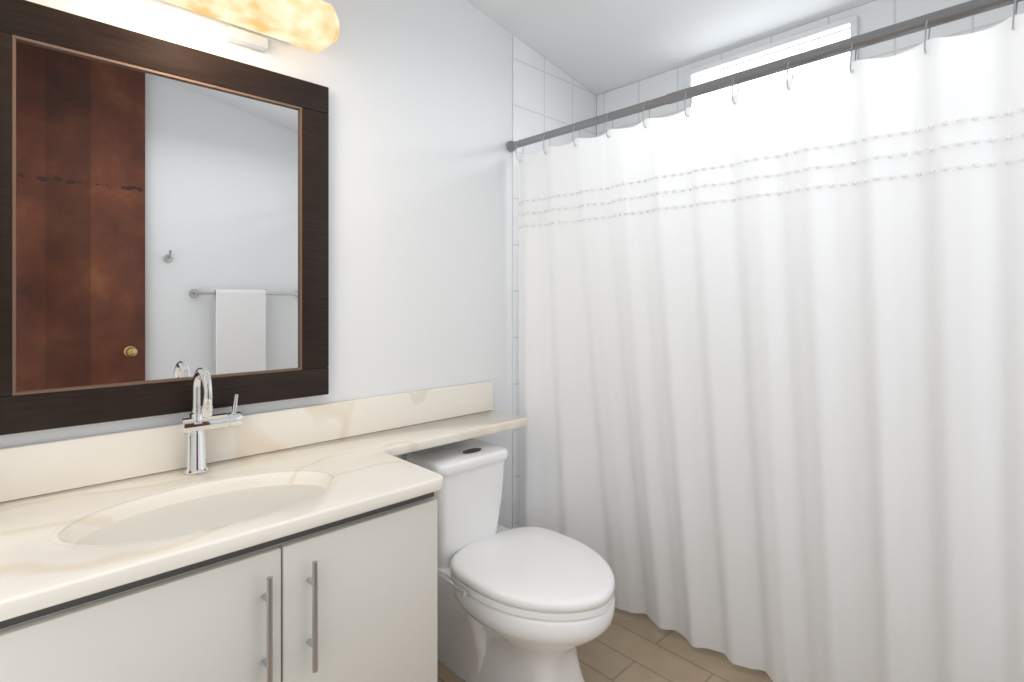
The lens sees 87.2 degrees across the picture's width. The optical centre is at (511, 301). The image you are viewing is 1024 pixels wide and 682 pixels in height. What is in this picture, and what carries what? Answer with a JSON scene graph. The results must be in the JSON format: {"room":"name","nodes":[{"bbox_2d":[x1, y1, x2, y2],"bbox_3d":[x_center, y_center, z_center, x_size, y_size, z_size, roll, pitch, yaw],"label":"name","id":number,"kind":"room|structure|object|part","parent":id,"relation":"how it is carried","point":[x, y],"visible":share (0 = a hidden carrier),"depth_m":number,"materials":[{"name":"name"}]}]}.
{"room":"bathroom","nodes":[
{"label":"bathroom","id":0,"kind":"room"},
{"bbox_2d":[0,0,511,528],"bbox_3d":[-0.458,-0.168,1.950,2.582,2.970,0.120,0,0,-44],"label":"wall","id":1,"kind":"structure","parent":0,"point":[420,196],"depth_m":1.94,"materials":[{"name":"white paint"}]},
{"bbox_2d":[0,0,328,434],"bbox_3d":[-0.886,-0.191,1.429,0.819,0.972,0.034,0,0,-44],"label":"mirror","id":2,"kind":"object","parent":1,"relation":"attached to","point":[164,220],"visible":0.98,"depth_m":1.38,"materials":[{"name":"brown wood"}]},
{"bbox_2d":[0,381,492,500],"bbox_3d":[-0.667,0.388,1.649,1.620,0.118,0.020,0,0,-44],"label":"backsplash","id":3,"kind":"structure","parent":1,"relation":"attached to","point":[28,470],"depth_m":1.49,"materials":[{"name":"beige stone"}]},
{"bbox_2d":[160,0,338,52],"bbox_3d":[-0.846,-0.814,1.387,0.802,0.154,0.151,0,0,-44],"label":"light","id":4,"kind":"object","parent":1,"relation":"attached to","point":[312,25],"visible":0.98,"depth_m":1.52,"materials":[{"name":"beige glass"}]},
{"bbox_2d":[512,34,596,527],"bbox_3d":[0.216,0.076,2.511,0.592,2.442,0.003,0,0,-44],"label":"tile","id":5,"kind":"structure","parent":1,"relation":"attached to","point":[547,95],"depth_m":2.38,"materials":[{"name":"white tile"}]},
{"bbox_2d":[437,607,772,681],"bbox_3d":[0.308,1.347,1.153,2.582,0.100,2.330,0,0,-44],"label":"floor","id":6,"kind":"structure","parent":0,"point":[626,646],"depth_m":1.94,"materials":[{"name":"stone"}]},
{"bbox_2d":[0,485,442,681],"bbox_3d":[-0.710,0.888,1.225,0.969,0.816,0.569,0,0,-44],"label":"bathroom vanity","id":7,"kind":"object","parent":6,"relation":"on","point":[297,544],"depth_m":1.08,"materials":[{"name":"white paint"}]},
{"bbox_3d":[-0.652,0.846,0.952,0.470,0.673,0.021,0,0,-44],"label":"door","id":8,"kind":"part","parent":7,"relation":"part of","materials":[{"name":"white paint"}]},
{"bbox_2d":[0,409,526,612],"bbox_3d":[-0.479,0.463,1.456,1.624,0.033,0.558,0,0,-44],"label":"countertop","id":9,"kind":"structure","parent":7,"relation":"on","point":[53,545],"depth_m":1.21,"materials":[{"name":"beige stone"}]},
{"bbox_2d":[180,367,242,474],"bbox_3d":[-0.770,0.307,1.403,0.142,0.278,0.142,0,0,-44],"label":"faucet","id":10,"kind":"object","parent":9,"relation":"on","point":[198,423],"visible":1,"depth_m":1.39,"materials":[{"name":"silver metal"}]},
{"bbox_3d":[-0.790,0.232,1.371,0.021,0.128,0.125,0,0,-44],"label":"spout","id":11,"kind":"part","parent":10,"relation":"part of","materials":[{"name":"silver metal"}]},
{"bbox_3d":[-0.760,0.284,1.473,0.020,0.057,0.015,0,0,-44],"label":"lever","id":12,"kind":"part","parent":10,"relation":"part of","materials":[{"name":"silver metal"}]},
{"bbox_3d":[-0.487,0.659,1.070,0.012,0.229,0.038,0,0,-44],"label":"handle","id":13,"kind":"part","parent":7,"relation":"part of","materials":[{"name":"silver metal"}]},
{"bbox_3d":[-0.421,0.659,1.133,0.012,0.229,0.038,0,0,-44],"label":"handle","id":14,"kind":"part","parent":7,"relation":"part of","materials":[{"name":"silver metal"}]},
{"bbox_3d":[-0.339,0.846,1.254,0.391,0.673,0.021,0,0,-44],"label":"door","id":15,"kind":"part","parent":7,"relation":"part of","materials":[{"name":"white paint"}]},
{"bbox_2d":[406,438,614,681],"bbox_3d":[0.012,0.915,1.802,0.478,0.763,0.718,0,0,-44],"label":"toilet","id":16,"kind":"object","parent":6,"relation":"on","point":[527,604],"visible":0.88,"depth_m":1.74,"materials":[{"name":"white ceramic"}]},
{"bbox_3d":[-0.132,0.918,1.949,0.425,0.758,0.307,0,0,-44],"label":"tank","id":17,"kind":"part","parent":16,"relation":"part of","materials":[{"name":"white ceramic"}]},
{"bbox_3d":[0.085,0.890,1.744,0.450,0.020,0.532,0,0,-44],"label":"seat","id":18,"kind":"part","parent":16,"relation":"part of","materials":[{"name":"white plastic"}]},
{"bbox_3d":[0.085,0.860,1.744,0.452,0.034,0.535,0,0,-44],"label":"lid","id":19,"kind":"part","parent":16,"relation":"part of","materials":[{"name":"white plastic"}]},
{"bbox_3d":[0.077,1.099,1.752,0.440,0.395,0.547,0,0,-44],"label":"bowl","id":20,"kind":"part","parent":16,"relation":"part of","materials":[{"name":"white ceramic"}]},
{"bbox_2d":[466,0,874,95],"bbox_3d":[0.308,-1.304,1.153,2.582,0.578,2.330,0,0,-44],"label":"ceiling","id":21,"kind":"structure","parent":0,"point":[597,47],"depth_m":2.17,"materials":[{"name":"white paint"}]},
{"bbox_3d":[1.195,-0.168,2.006,0.120,2.970,2.330,0,0,-44],"label":"wall","id":22,"kind":"structure","parent":0,"visible":0},
{"bbox_2d":[686,15,858,108],"bbox_3d":[0.987,-0.881,2.110,0.020,0.237,0.643,0,0,-44],"label":"window","id":23,"kind":"structure","parent":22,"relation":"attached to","point":[836,31],"depth_m":2.08,"materials":[{"name":"white glass"}]},
{"bbox_3d":[0.772,-0.881,2.334,0.020,0.193,0.022,0,0,-44],"label":"frame","id":24,"kind":"part","parent":23,"relation":"part of","materials":[{"name":"white"}]},
{"bbox_3d":[0.989,-0.963,2.112,0.010,0.006,0.599,0,0,-44],"label":"frame","id":25,"kind":"part","parent":23,"relation":"part of","materials":[{"name":"white"}]},
{"bbox_3d":[0.987,-0.989,2.110,0.020,0.022,0.643,0,0,-44],"label":"frame","id":26,"kind":"part","parent":23,"relation":"part of","materials":[{"name":"white"}]},
{"bbox_3d":[1.202,-0.881,1.887,0.020,0.193,0.022,0,0,-44],"label":"frame","id":27,"kind":"part","parent":23,"relation":"part of","materials":[{"name":"white"}]},
{"bbox_2d":[597,0,1023,136],"bbox_3d":[1.151,0.131,1.960,0.006,2.333,2.082,0,0,-44],"label":"tile","id":28,"kind":"structure","parent":22,"relation":"attached to","point":[875,14],"depth_m":1.88,"materials":[{"name":"white tile"}]},
{"bbox_3d":[1.658,0.130,1.006,0.585,2.333,0.006,0,0,-44],"label":"wall tile","id":29,"kind":"structure","parent":0,"visible":0},
{"bbox_2d":[507,0,1023,161],"bbox_3d":[0.715,-0.635,1.544,0.047,0.097,2.074,0,0,-44],"label":"curtain rod","id":30,"kind":"object","parent":29,"relation":"attached to","point":[925,22],"visible":1,"depth_m":1.46,"materials":[{"name":"silver metal"}]},
{"bbox_2d":[518,13,1023,681],"bbox_3d":[0.818,0.322,1.647,0.318,1.880,1.995,0,0,-44],"label":"shower curtain","id":31,"kind":"object","parent":30,"relation":"hanging from","point":[772,375],"visible":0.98,"depth_m":1.57,"materials":[{"name":"white fabric"}]}
]}

